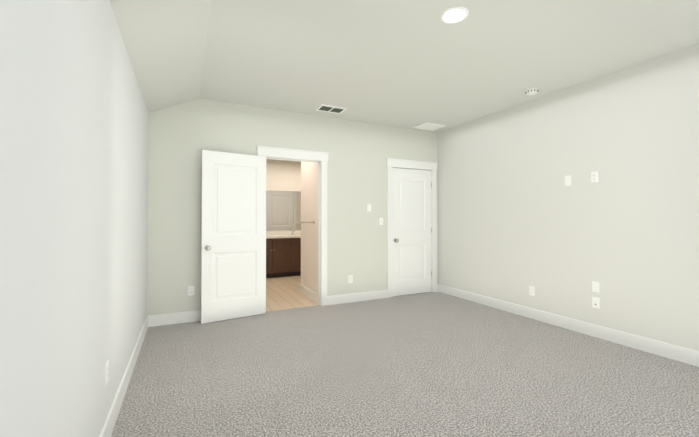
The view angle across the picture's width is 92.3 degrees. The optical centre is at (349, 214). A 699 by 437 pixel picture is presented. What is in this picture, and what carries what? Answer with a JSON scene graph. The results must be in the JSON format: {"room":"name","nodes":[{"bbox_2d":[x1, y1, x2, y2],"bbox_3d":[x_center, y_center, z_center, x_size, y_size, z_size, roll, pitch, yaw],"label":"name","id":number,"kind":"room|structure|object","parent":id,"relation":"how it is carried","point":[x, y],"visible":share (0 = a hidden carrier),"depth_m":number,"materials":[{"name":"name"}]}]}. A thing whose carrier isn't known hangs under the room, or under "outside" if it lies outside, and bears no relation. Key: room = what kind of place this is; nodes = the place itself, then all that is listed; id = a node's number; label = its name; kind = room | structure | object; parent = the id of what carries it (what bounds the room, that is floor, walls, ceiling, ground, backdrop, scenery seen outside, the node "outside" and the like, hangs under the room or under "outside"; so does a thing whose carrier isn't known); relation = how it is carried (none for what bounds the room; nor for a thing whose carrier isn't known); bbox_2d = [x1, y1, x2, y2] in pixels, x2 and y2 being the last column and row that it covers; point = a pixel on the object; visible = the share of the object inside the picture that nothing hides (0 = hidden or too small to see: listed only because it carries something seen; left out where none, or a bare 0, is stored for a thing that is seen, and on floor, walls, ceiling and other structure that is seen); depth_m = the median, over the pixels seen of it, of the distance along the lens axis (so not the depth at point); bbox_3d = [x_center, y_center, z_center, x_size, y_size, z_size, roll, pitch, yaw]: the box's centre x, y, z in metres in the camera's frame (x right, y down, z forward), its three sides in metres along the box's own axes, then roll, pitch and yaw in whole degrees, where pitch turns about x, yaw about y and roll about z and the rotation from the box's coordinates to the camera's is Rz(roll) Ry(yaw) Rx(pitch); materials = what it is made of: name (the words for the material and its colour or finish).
{"room":"empty bedroom","nodes":[
{"label":"empty bedroom","id":0,"kind":"room"},
{"bbox_2d":[0,0,148,436],"bbox_3d":[-1.142,0.028,1.294,0.120,2.520,6.100,0,-1,-26],"label":"wall","id":1,"kind":"structure","parent":0,"point":[74,115],"depth_m":1.26,"materials":[{"name":"white paint"}]},
{"bbox_2d":[104,360,108,385],"bbox_3d":[-1.369,0.896,1.895,0.011,0.116,0.072,0,-1,-26],"label":"electrical outlet","id":2,"kind":"object","parent":1,"relation":"attached to","point":[106,376],"visible":1,"depth_m":1.87,"materials":[{"name":"white plastic"}]},
{"bbox_2d":[99,316,147,436],"bbox_3d":[-1.081,1.223,1.307,0.015,0.130,5.860,0,-1,-26],"label":"baseboard","id":3,"kind":"structure","parent":1,"relation":"attached to","point":[109,424],"depth_m":2.35,"materials":[{"name":"white wood"}]},
{"bbox_2d":[110,0,210,112],"bbox_3d":[-0.895,-1.407,1.434,0.670,0.467,6.100,0,-1,-26],"label":"ceiling","id":4,"kind":"structure","parent":0,"point":[165,42],"depth_m":2.65,"materials":[{"name":"white paint"}]},
{"bbox_2d":[266,161,300,230],"bbox_3d":[-1.288,0.030,8.027,3.200,2.700,0.120,0,-1,-26],"label":"wall","id":5,"kind":"structure","parent":0,"point":[283,176],"depth_m":7.84,"materials":[{"name":"white paint"}]},
{"bbox_2d":[266,190,300,230],"bbox_3d":[-1.349,-0.082,7.926,2.000,0.920,0.006,0,-1,-26],"label":"bathroom mirror","id":6,"kind":"object","parent":5,"relation":"attached to","point":[283,210],"visible":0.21,"depth_m":7.83,"materials":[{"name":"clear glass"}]},
{"bbox_2d":[266,232,300,235],"bbox_3d":[-1.346,0.438,7.912,2.040,0.100,0.020,0,-1,-26],"label":"backsplash","id":7,"kind":"structure","parent":5,"relation":"attached to","point":[267,233],"depth_m":7.75,"materials":[{"name":"beige stone"}]},
{"bbox_2d":[266,159,300,162],"bbox_3d":[-0.628,-1.289,6.697,3.200,0.100,3.120,0,-1,-26],"label":"ceiling","id":8,"kind":"structure","parent":0,"point":[283,161],"depth_m":7.73,"materials":[{"name":"white paint"}]},
{"bbox_2d":[147,99,431,315],"bbox_3d":[-0.549,-0.103,4.916,4.370,2.880,0.120,0,-1,-26],"label":"wall","id":9,"kind":"structure","parent":0,"point":[182,136],"depth_m":4.55,"materials":[{"name":"white paint"}]},
{"bbox_2d":[148,310,200,326],"bbox_3d":[-1.792,1.263,4.213,1.265,0.130,0.015,0,-1,-26],"label":"baseboard","id":10,"kind":"structure","parent":9,"relation":"attached to","point":[172,318],"depth_m":4.05,"materials":[{"name":"white wood"}]},
{"bbox_2d":[188,286,194,295],"bbox_3d":[-1.952,0.947,4.141,0.072,0.116,0.011,0,-1,-26],"label":"electrical outlet","id":11,"kind":"object","parent":9,"relation":"attached to","point":[191,290],"visible":1,"depth_m":4.14,"materials":[{"name":"white plastic"}]},
{"bbox_2d":[201,150,265,323],"bbox_3d":[-1.454,0.273,4.286,0.812,2.095,0.179,1,-1,-34],"label":"open bathroom door","id":12,"kind":"structure","parent":9,"relation":"in","point":[233,245],"depth_m":4.25,"materials":[{"name":"white painted wood"},{"name":"satin nickel"}]},
{"bbox_2d":[257,146,328,305],"bbox_3d":[-0.802,0.211,4.770,1.044,2.248,0.153,0,-1,-26],"label":"door frame","id":13,"kind":"structure","parent":9,"relation":"attached to","point":[276,152],"depth_m":4.90,"materials":[{"name":"white wood"}]},
{"bbox_2d":[348,275,352,282],"bbox_3d":[0.014,0.990,5.104,0.072,0.116,0.011,0,-1,-26],"label":"electrical outlet","id":14,"kind":"object","parent":9,"relation":"attached to","point":[350,278],"visible":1,"depth_m":5.10,"materials":[{"name":"white plastic"}]},
{"bbox_2d":[327,290,387,304],"bbox_3d":[0.141,1.276,5.160,1.060,0.130,0.015,0,-1,-26],"label":"baseboard","id":15,"kind":"structure","parent":9,"relation":"attached to","point":[353,297],"depth_m":5.13,"materials":[{"name":"white wood"}]},
{"bbox_2d":[367,204,370,211],"bbox_3d":[0.310,-0.098,5.264,0.072,0.116,0.010,0,-1,-26],"label":"light switch","id":16,"kind":"object","parent":9,"relation":"attached to","point":[368,207],"visible":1,"depth_m":5.26,"materials":[{"name":"white plastic"}]},
{"bbox_2d":[386,158,437,297],"bbox_3d":[1.032,0.283,5.685,0.850,2.130,0.122,0,-1,-26],"label":"door frame","id":17,"kind":"structure","parent":9,"relation":"attached to","point":[431,216],"depth_m":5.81,"materials":[{"name":"white wood"}]},
{"bbox_2d":[392,168,431,295],"bbox_3d":[1.052,0.292,5.656,0.812,2.095,0.179,0,-1,-26],"label":"closed closet door","id":18,"kind":"structure","parent":9,"relation":"in","point":[412,231],"depth_m":5.64,"materials":[{"name":"white painted wood"},{"name":"satin nickel"}]},
{"bbox_2d":[266,275,317,311],"bbox_3d":[-0.612,1.386,6.627,3.200,0.050,3.195,0,-1,-26],"label":"floor","id":19,"kind":"structure","parent":0,"point":[282,293],"depth_m":5.55,"materials":[{"name":"brown wood"}]},
{"bbox_2d":[266,236,300,277],"bbox_3d":[-1.219,0.949,7.646,2.000,0.850,0.598,0,-1,-26],"label":"bathroom vanity","id":20,"kind":"object","parent":19,"relation":"on","point":[283,253],"depth_m":7.27,"materials":[{"name":"brown wood"}]},
{"bbox_2d":[301,162,317,293],"bbox_3d":[-0.593,-0.005,5.472,0.120,2.700,0.920,0,-1,-26],"label":"wall","id":21,"kind":"structure","parent":0,"point":[309,231],"depth_m":5.44,"materials":[{"name":"white paint"}]},
{"bbox_2d":[300,284,317,302],"bbox_3d":[-0.658,1.280,5.434,0.015,0.130,0.900,0,-1,-26],"label":"baseboard","id":22,"kind":"structure","parent":21,"relation":"attached to","point":[309,293],"depth_m":5.38,"materials":[{"name":"white wood"}]},
{"bbox_2d":[111,292,698,436],"bbox_3d":[0.890,1.326,2.230,4.610,0.050,6.025,0,-1,-26],"label":"floor carpet","id":23,"kind":"object","parent":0,"point":[432,364],"visible":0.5,"depth_m":2.65,"materials":[{"name":"grey carpet"}]},
{"bbox_2d":[432,132,437,283],"bbox_3d":[1.468,-0.089,5.903,0.120,2.880,0.120,0,-1,-26],"label":"wall","id":24,"kind":"structure","parent":0,"point":[434,146],"depth_m":5.87,"materials":[{"name":"white paint"}]},
{"bbox_2d":[200,0,698,132],"bbox_3d":[1.175,-1.551,2.450,3.940,0.150,6.100,0,-1,-26],"label":"ceiling","id":25,"kind":"structure","parent":0,"point":[409,64],"depth_m":3.03,"materials":[{"name":"white paint"}]},
{"bbox_2d":[315,104,346,113],"bbox_3d":[-0.252,-1.440,4.612,0.380,0.012,0.240,0,-1,-26],"label":"ceiling vent","id":26,"kind":"object","parent":25,"relation":"in","point":[330,109],"visible":1,"depth_m":4.61,"materials":[{"name":"white metal"}]},
{"bbox_2d":[413,122,446,130],"bbox_3d":[1.307,-1.429,5.476,0.420,0.012,0.340,0,-1,-26],"label":"ceiling vent","id":27,"kind":"object","parent":25,"relation":"in","point":[429,126],"visible":0.98,"depth_m":5.46,"materials":[{"name":"white metal"}]},
{"bbox_2d":[440,7,468,23],"bbox_3d":[0.777,-1.470,2.488,0.200,0.010,0.200,0,-1,-26],"label":"recessed light","id":28,"kind":"object","parent":25,"relation":"in","point":[452,15],"visible":1,"depth_m":2.48,"materials":[{"name":"white"}]},
{"bbox_2d":[525,88,538,94],"bbox_3d":[2.140,-1.431,3.934,0.148,0.050,0.148,0,-1,-26],"label":"smoke detector","id":29,"kind":"object","parent":25,"relation":"attached to","point":[531,91],"visible":1,"depth_m":3.90,"materials":[{"name":"white plastic"}]},
{"bbox_2d":[438,44,698,350],"bbox_3d":[2.204,-0.131,4.672,0.120,2.930,9.220,0,-1,-26],"label":"wall","id":30,"kind":"structure","parent":0,"point":[517,217],"depth_m":3.67,"materials":[{"name":"white paint"}]},
{"bbox_2d":[529,286,534,295],"bbox_3d":[2.321,0.979,4.269,0.011,0.116,0.072,0,-1,-26],"label":"electrical outlet","id":31,"kind":"object","parent":30,"relation":"attached to","point":[531,290],"visible":1,"depth_m":4.27,"materials":[{"name":"white plastic"}]},
{"bbox_2d":[438,284,698,366],"bbox_3d":[2.830,1.249,3.223,0.015,0.130,5.860,0,-1,-26],"label":"baseboard","id":32,"kind":"structure","parent":30,"relation":"attached to","point":[675,352],"depth_m":3.64,"materials":[{"name":"white wood"}]},
{"bbox_2d":[565,175,571,185],"bbox_3d":[2.524,-0.387,3.875,0.010,0.116,0.072,0,-1,-26],"label":"outlet","id":33,"kind":"object","parent":30,"relation":"attached to","point":[568,180],"visible":1,"depth_m":3.87,"materials":[{"name":"white plastic"}]},
{"bbox_2d":[591,171,598,182],"bbox_3d":[2.647,-0.400,3.623,0.011,0.116,0.072,0,-1,-26],"label":"outlet","id":34,"kind":"object","parent":30,"relation":"attached to","point":[594,176],"visible":1,"depth_m":3.62,"materials":[{"name":"white plastic"}]},
{"bbox_2d":[592,281,599,292],"bbox_3d":[2.647,0.785,3.607,0.010,0.116,0.072,0,-1,-26],"label":"electrical outlet","id":35,"kind":"object","parent":30,"relation":"attached to","point":[596,287],"visible":1,"depth_m":3.60,"materials":[{"name":"white plastic"}]},
{"bbox_2d":[592,297,599,308],"bbox_3d":[2.644,0.955,3.603,0.017,0.116,0.072,0,-1,-26],"label":"jack","id":36,"kind":"object","parent":30,"relation":"attached to","point":[595,302],"visible":1,"depth_m":3.60,"materials":[{"name":"white plastic"}]}
]}

